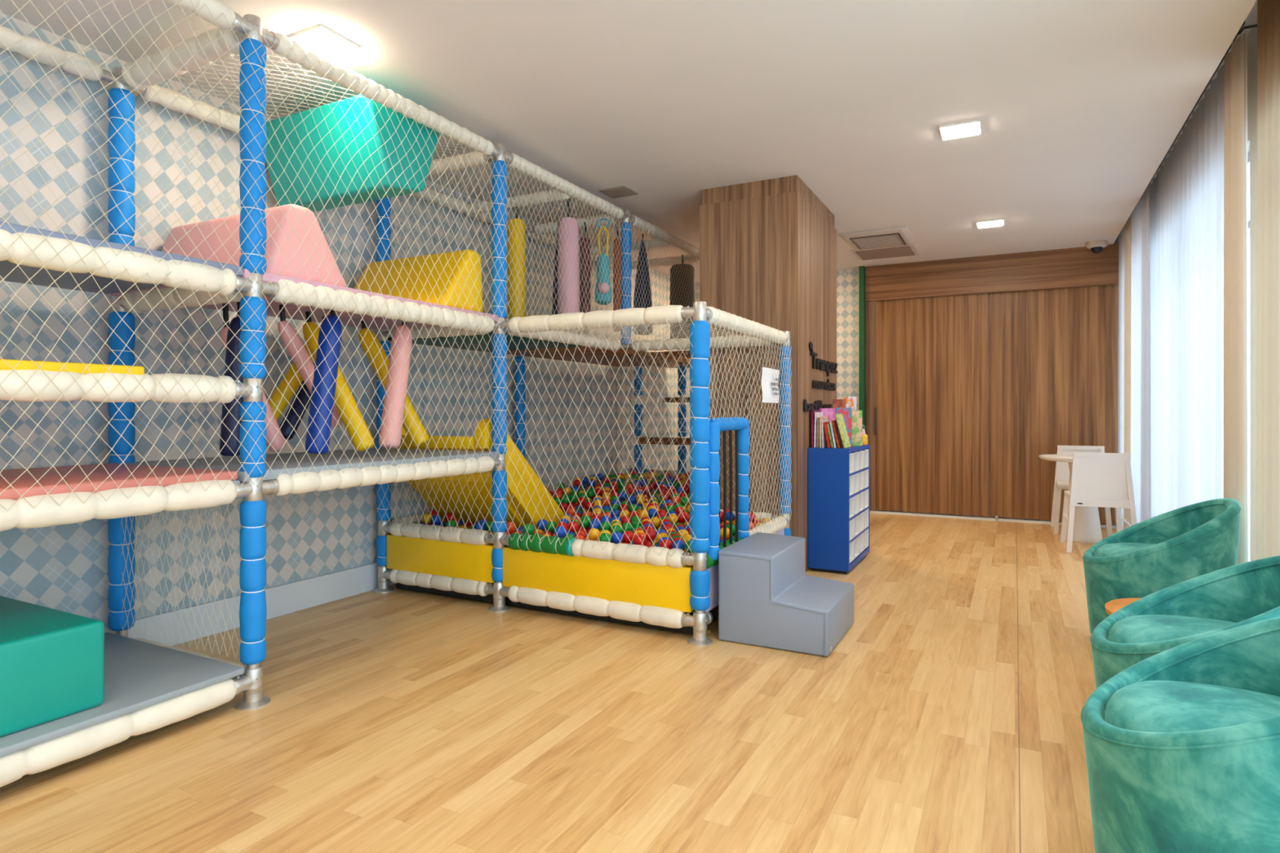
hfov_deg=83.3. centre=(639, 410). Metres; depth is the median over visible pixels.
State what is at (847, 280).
wall
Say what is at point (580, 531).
ball
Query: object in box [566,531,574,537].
ball
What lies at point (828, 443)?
picture book
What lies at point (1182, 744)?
armchair
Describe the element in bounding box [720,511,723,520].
ball
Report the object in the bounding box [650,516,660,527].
ball
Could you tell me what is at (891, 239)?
grille
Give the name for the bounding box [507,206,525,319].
bag
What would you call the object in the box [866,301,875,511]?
trim
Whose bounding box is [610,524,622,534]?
ball
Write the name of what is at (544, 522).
ball
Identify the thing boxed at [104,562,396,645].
baseboard
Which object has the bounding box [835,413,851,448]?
picture book
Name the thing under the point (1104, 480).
chair
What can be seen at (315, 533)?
wall
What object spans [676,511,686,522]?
ball
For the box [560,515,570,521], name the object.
ball
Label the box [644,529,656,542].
ball
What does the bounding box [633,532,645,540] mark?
ball
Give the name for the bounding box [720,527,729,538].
ball
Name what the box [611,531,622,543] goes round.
ball
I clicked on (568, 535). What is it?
ball
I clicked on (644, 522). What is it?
ball
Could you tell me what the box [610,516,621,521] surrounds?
ball
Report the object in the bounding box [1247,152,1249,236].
window
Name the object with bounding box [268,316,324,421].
tube
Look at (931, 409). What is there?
door
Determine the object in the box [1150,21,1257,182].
track
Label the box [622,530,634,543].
ball
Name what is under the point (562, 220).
bag
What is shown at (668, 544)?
ball
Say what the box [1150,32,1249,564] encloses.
curtain
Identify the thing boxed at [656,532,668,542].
ball
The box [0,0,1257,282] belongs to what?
ceiling
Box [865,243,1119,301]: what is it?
wood header panel
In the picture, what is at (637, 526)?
ball
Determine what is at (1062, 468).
chair
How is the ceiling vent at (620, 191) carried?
in the ceiling
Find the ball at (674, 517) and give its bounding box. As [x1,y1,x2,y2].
[668,513,677,524]
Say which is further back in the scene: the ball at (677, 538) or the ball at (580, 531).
the ball at (580, 531)
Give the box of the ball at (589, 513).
[582,511,591,517]
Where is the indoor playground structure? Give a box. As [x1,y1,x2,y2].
[0,0,791,787]
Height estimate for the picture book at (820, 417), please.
0.225 m
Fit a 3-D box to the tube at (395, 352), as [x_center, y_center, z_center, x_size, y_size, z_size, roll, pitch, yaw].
[-1.277,-0.157,3.766,0.107,0.703,0.237,0,0,9]
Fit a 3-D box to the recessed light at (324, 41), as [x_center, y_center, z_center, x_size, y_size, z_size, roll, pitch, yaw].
[-1.391,-1.615,3.172,0.209,0.030,0.209,0,0,28]
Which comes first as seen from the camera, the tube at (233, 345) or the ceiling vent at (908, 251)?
the tube at (233, 345)
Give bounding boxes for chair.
[1050,444,1112,536]
[1059,452,1137,552]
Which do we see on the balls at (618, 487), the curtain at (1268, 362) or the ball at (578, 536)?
the ball at (578, 536)
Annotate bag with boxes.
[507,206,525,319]
[551,221,559,315]
[557,198,578,314]
[579,222,590,332]
[595,217,612,305]
[613,226,621,332]
[632,233,652,334]
[669,254,694,339]
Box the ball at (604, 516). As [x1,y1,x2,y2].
[600,515,610,520]
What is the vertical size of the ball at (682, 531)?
0.070 m
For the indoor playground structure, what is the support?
on the floor
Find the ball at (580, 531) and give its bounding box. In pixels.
[574,530,586,535]
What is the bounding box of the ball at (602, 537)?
[599,533,611,542]
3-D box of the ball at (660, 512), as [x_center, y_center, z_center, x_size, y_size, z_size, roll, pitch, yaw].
[0.153,0.716,4.974,0.069,0.070,0.069,0,0,-7]
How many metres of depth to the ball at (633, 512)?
4.91 m
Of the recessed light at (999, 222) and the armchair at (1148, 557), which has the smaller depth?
the armchair at (1148, 557)
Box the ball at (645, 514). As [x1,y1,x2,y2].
[638,509,648,519]
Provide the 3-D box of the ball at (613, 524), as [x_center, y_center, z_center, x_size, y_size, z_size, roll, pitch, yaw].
[-0.142,0.708,4.328,0.069,0.070,0.069,0,0,-7]
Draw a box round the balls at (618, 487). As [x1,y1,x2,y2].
[412,467,769,567]
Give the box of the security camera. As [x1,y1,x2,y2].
[1085,240,1107,253]
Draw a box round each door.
[874,293,999,520]
[988,284,1118,524]
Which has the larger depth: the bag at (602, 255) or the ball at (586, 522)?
the bag at (602, 255)
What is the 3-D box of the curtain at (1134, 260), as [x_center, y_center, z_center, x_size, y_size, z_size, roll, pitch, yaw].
[4.260,-0.338,6.215,0.058,2.935,1.760,0,0,27]
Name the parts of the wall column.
cladding panel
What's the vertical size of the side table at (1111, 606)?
0.364 m
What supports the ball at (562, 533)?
on the ball
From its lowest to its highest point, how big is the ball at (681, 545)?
0.070 m
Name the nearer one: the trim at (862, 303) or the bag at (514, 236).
the bag at (514, 236)
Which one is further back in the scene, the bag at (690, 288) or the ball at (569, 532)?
the bag at (690, 288)
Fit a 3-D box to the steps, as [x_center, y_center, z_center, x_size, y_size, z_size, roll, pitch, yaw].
[0.775,0.921,3.740,0.552,0.452,0.620,0,0,28]
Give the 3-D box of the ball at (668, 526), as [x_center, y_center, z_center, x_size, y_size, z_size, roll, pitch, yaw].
[0.175,0.732,4.453,0.069,0.069,0.069,0,0,15]
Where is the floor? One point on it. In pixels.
(946, 717)
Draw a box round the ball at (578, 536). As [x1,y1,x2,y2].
[574,535,585,541]
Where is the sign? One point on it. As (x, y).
(828, 366)
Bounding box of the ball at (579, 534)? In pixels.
[573,533,586,538]
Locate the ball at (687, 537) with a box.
[681,533,691,545]
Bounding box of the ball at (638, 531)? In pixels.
[633,529,644,535]
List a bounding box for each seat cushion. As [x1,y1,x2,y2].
[1093,542,1155,556]
[1105,680,1279,732]
[1107,614,1235,643]
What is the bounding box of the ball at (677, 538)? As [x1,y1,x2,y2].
[671,537,683,543]
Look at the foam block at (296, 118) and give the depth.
3.64 m
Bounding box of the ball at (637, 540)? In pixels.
[634,534,646,546]
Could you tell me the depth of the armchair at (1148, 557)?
3.34 m
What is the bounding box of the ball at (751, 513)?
[748,511,755,522]
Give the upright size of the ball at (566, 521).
0.070 m
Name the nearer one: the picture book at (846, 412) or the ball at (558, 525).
the ball at (558, 525)
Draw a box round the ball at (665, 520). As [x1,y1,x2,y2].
[660,518,671,527]
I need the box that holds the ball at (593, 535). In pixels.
[587,528,599,540]
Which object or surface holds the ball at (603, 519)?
on the ball
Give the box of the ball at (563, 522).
[556,521,568,528]
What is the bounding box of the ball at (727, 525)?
[726,524,735,534]
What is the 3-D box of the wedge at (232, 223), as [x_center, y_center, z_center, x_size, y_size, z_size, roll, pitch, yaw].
[-1.827,-0.721,3.342,0.890,0.338,0.418,0,0,28]
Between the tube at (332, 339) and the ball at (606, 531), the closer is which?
the tube at (332, 339)
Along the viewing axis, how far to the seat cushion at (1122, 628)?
2.25 m
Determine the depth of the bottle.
5.60 m
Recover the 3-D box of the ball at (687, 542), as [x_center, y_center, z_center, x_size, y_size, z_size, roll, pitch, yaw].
[0.270,0.708,3.749,0.069,0.070,0.069,0,0,-29]
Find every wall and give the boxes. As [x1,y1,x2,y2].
[0,12,689,626]
[689,235,1119,525]
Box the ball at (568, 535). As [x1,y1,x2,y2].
[563,533,573,537]
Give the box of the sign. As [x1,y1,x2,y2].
[804,342,837,411]
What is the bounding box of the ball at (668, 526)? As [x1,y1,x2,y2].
[662,523,674,531]
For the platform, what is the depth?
2.52 m
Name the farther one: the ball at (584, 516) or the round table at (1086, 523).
the round table at (1086, 523)
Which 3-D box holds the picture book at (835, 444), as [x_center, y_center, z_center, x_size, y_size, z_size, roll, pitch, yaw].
[1.420,0.170,5.219,0.046,0.189,0.192,0,0,28]
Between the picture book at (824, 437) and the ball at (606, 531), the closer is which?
the ball at (606, 531)
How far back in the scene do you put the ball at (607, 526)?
4.34 m
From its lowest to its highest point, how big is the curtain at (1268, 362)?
3.020 m
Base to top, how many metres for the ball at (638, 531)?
0.070 m
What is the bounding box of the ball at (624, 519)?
[620,515,631,524]
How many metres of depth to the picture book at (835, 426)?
5.15 m
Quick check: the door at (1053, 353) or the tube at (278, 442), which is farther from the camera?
the door at (1053, 353)
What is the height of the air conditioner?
0.040 m
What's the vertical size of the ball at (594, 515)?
0.070 m
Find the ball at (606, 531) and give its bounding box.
[599,529,611,536]
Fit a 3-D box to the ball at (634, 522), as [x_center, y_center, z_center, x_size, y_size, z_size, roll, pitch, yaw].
[-0.023,0.720,4.557,0.069,0.070,0.069,0,0,-30]
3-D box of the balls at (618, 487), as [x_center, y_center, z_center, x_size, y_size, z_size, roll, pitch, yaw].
[0.076,0.728,5.512,2.044,0.326,3.102,0,0,28]
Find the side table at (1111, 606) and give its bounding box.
[1104,597,1140,615]
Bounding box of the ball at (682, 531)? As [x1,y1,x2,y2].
[677,528,688,537]
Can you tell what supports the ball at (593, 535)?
on the ball
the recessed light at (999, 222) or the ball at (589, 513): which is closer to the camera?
the ball at (589, 513)
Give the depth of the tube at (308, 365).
3.50 m
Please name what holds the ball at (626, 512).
on the balls at (618, 487)
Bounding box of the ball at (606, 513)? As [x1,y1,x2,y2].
[600,512,611,519]
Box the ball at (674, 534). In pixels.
[669,533,679,539]
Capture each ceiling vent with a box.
[598,185,638,198]
[850,244,919,260]
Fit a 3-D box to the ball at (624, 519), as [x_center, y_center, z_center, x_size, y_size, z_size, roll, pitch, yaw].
[-0.092,0.717,4.665,0.069,0.070,0.069,0,0,-21]
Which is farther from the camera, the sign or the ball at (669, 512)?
the sign
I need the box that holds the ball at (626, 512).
[619,510,629,518]
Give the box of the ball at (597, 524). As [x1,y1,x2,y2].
[589,520,600,529]
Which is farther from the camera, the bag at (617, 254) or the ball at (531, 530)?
the bag at (617, 254)
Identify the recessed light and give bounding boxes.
[288,24,360,60]
[939,119,981,140]
[976,218,1004,228]
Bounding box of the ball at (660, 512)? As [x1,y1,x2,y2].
[657,509,666,517]
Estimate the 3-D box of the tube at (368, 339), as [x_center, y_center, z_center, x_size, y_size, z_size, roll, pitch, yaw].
[-1.383,-0.155,4.040,0.393,0.710,0.101,0,0,1]
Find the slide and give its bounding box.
[397,418,564,528]
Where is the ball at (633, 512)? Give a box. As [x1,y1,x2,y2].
[629,511,639,517]
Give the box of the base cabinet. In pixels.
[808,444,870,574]
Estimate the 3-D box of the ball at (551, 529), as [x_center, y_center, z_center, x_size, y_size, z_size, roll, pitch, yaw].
[-0.529,0.694,4.311,0.069,0.070,0.069,0,0,38]
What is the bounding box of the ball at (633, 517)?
[631,515,640,522]
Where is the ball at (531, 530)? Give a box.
[522,523,534,534]
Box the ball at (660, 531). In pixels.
[655,528,666,537]
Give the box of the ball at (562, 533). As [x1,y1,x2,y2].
[554,525,566,537]
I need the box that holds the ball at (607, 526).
[600,521,611,531]
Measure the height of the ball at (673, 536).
0.069 m
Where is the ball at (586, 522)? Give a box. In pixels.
[579,517,590,528]
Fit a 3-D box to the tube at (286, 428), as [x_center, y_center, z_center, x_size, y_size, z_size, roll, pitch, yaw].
[-1.808,-0.176,3.886,0.085,0.659,0.315,0,0,28]
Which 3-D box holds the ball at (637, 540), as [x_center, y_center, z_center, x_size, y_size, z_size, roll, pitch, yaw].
[0.003,0.717,3.961,0.069,0.070,0.069,0,0,-12]
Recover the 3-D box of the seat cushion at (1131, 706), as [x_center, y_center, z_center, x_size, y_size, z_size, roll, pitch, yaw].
[1.350,0.734,1.608,0.522,0.149,0.522,0,0,29]
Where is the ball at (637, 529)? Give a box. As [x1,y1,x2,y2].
[632,528,644,533]
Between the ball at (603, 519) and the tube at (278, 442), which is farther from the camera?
the ball at (603, 519)
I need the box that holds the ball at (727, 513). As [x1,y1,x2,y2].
[726,511,734,521]
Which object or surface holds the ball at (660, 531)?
on the ball
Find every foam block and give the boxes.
[0,595,104,737]
[266,93,439,211]
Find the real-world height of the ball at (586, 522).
0.070 m
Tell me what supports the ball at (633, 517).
on the balls at (618, 487)
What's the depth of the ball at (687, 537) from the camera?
3.95 m
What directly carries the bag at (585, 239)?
hanging from the indoor playground structure
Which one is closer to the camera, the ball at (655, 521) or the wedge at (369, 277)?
the wedge at (369, 277)
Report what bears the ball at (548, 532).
on the balls at (618, 487)
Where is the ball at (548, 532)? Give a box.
[542,531,553,536]
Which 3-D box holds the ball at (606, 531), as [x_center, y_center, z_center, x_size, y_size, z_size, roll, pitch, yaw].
[-0.196,0.708,4.064,0.069,0.070,0.069,0,0,38]
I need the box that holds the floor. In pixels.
[0,512,1116,852]
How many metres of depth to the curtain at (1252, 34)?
3.59 m
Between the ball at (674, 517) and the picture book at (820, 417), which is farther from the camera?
the picture book at (820, 417)
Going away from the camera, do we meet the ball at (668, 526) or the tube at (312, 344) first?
the tube at (312, 344)
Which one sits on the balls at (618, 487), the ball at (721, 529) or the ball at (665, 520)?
the ball at (665, 520)
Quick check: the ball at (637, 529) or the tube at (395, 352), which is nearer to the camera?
the tube at (395, 352)
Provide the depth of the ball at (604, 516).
4.64 m
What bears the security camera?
attached to the ceiling
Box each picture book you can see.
[811,409,821,447]
[813,412,822,447]
[816,417,819,447]
[819,416,827,447]
[820,408,835,422]
[821,419,828,447]
[823,422,831,448]
[826,423,834,448]
[829,421,837,448]
[831,420,844,448]
[832,399,845,408]
[835,407,852,445]
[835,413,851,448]
[844,396,856,410]
[852,410,862,445]
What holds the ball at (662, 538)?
on the ball
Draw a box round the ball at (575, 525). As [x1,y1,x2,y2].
[567,520,578,532]
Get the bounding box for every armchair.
[1080,616,1279,852]
[1082,497,1241,634]
[1089,555,1279,689]
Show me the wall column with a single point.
(768, 247)
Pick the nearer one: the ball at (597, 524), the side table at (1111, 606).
the side table at (1111, 606)
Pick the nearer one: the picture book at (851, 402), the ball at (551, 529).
the ball at (551, 529)
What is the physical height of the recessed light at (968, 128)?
0.016 m
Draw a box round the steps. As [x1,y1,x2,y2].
[717,532,853,656]
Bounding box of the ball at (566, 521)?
[558,518,568,524]
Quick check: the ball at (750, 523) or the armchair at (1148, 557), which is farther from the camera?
the ball at (750, 523)
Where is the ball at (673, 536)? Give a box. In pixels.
[670,535,681,541]
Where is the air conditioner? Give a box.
[837,226,916,250]
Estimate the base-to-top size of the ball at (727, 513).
0.070 m
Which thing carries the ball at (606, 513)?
on the balls at (618, 487)
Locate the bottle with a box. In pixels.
[862,424,867,444]
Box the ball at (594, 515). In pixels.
[591,514,600,519]
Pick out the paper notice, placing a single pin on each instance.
(769, 394)
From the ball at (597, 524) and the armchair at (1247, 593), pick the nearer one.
the armchair at (1247, 593)
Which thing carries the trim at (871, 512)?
attached to the wall at (847, 280)
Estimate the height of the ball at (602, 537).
0.070 m
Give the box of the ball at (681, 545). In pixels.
[671,539,684,551]
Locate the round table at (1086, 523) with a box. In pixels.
[1039,453,1102,542]
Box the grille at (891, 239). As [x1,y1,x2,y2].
[848,232,906,249]
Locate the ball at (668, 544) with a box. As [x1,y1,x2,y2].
[659,539,672,549]
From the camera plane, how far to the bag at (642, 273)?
6.05 m
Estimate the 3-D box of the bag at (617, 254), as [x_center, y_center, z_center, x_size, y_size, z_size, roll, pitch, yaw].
[-0.180,-1.045,5.710,0.066,0.830,0.066,0,0,28]
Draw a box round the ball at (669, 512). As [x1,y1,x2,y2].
[666,511,676,516]
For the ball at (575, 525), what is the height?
0.070 m
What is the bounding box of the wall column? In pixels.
[699,174,836,572]
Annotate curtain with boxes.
[1118,182,1151,529]
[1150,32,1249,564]
[1247,19,1257,561]
[1256,0,1279,559]
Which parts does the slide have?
rail, rail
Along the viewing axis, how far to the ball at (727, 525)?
4.45 m
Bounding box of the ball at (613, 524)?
[610,522,622,528]
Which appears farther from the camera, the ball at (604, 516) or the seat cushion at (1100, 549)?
the ball at (604, 516)
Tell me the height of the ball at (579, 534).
0.070 m
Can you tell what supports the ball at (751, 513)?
on the balls at (618, 487)
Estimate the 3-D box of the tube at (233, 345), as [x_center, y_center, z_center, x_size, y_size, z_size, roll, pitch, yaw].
[-1.757,-0.155,3.118,0.086,0.703,0.119,0,0,28]
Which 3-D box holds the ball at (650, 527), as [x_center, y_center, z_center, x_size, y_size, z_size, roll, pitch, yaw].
[0.053,0.721,4.299,0.070,0.070,0.069,0,0,14]
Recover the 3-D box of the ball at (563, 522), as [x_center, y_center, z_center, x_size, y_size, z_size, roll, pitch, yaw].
[-0.463,0.694,4.277,0.069,0.070,0.069,0,0,-21]
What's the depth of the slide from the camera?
4.51 m
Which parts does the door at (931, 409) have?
handle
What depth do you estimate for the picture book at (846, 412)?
5.45 m
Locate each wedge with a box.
[161,204,346,287]
[354,248,483,312]
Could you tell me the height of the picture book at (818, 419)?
0.215 m
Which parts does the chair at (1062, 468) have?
leg, leg, seat, backrest, leg, leg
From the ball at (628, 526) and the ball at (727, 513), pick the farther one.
the ball at (727, 513)
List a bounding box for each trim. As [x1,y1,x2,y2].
[858,266,866,434]
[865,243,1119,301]
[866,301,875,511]
[870,511,1116,528]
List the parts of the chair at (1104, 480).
leg, seat, leg, backrest, leg, leg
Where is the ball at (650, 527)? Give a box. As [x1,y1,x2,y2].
[643,525,654,532]
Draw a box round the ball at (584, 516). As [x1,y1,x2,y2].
[580,515,591,519]
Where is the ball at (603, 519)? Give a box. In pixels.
[600,518,611,523]
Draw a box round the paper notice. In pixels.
[761,367,780,403]
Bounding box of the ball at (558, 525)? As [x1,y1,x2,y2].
[555,524,567,531]
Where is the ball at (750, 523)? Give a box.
[747,520,754,530]
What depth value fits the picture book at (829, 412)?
5.44 m
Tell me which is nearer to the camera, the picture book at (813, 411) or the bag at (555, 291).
the picture book at (813, 411)
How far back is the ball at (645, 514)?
4.94 m
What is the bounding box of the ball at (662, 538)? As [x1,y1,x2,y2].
[658,537,671,546]
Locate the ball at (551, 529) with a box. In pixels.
[546,520,556,533]
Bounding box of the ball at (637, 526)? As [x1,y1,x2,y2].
[632,525,644,532]
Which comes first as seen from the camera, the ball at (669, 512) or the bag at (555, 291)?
the ball at (669, 512)
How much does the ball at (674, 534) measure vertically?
0.069 m
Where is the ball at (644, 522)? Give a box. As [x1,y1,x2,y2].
[641,520,652,527]
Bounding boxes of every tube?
[219,302,243,456]
[220,302,285,451]
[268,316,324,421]
[277,304,341,426]
[279,361,315,439]
[302,311,373,451]
[305,309,342,453]
[358,320,429,446]
[378,320,412,448]
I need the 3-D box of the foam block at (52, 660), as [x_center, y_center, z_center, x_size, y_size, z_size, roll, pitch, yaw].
[-2.345,0.840,2.196,0.810,0.283,0.886,0,0,28]
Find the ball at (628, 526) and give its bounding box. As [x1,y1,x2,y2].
[622,522,632,533]
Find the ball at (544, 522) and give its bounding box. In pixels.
[537,519,547,530]
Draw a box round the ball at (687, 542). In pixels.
[684,540,693,553]
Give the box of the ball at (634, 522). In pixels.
[631,519,641,528]

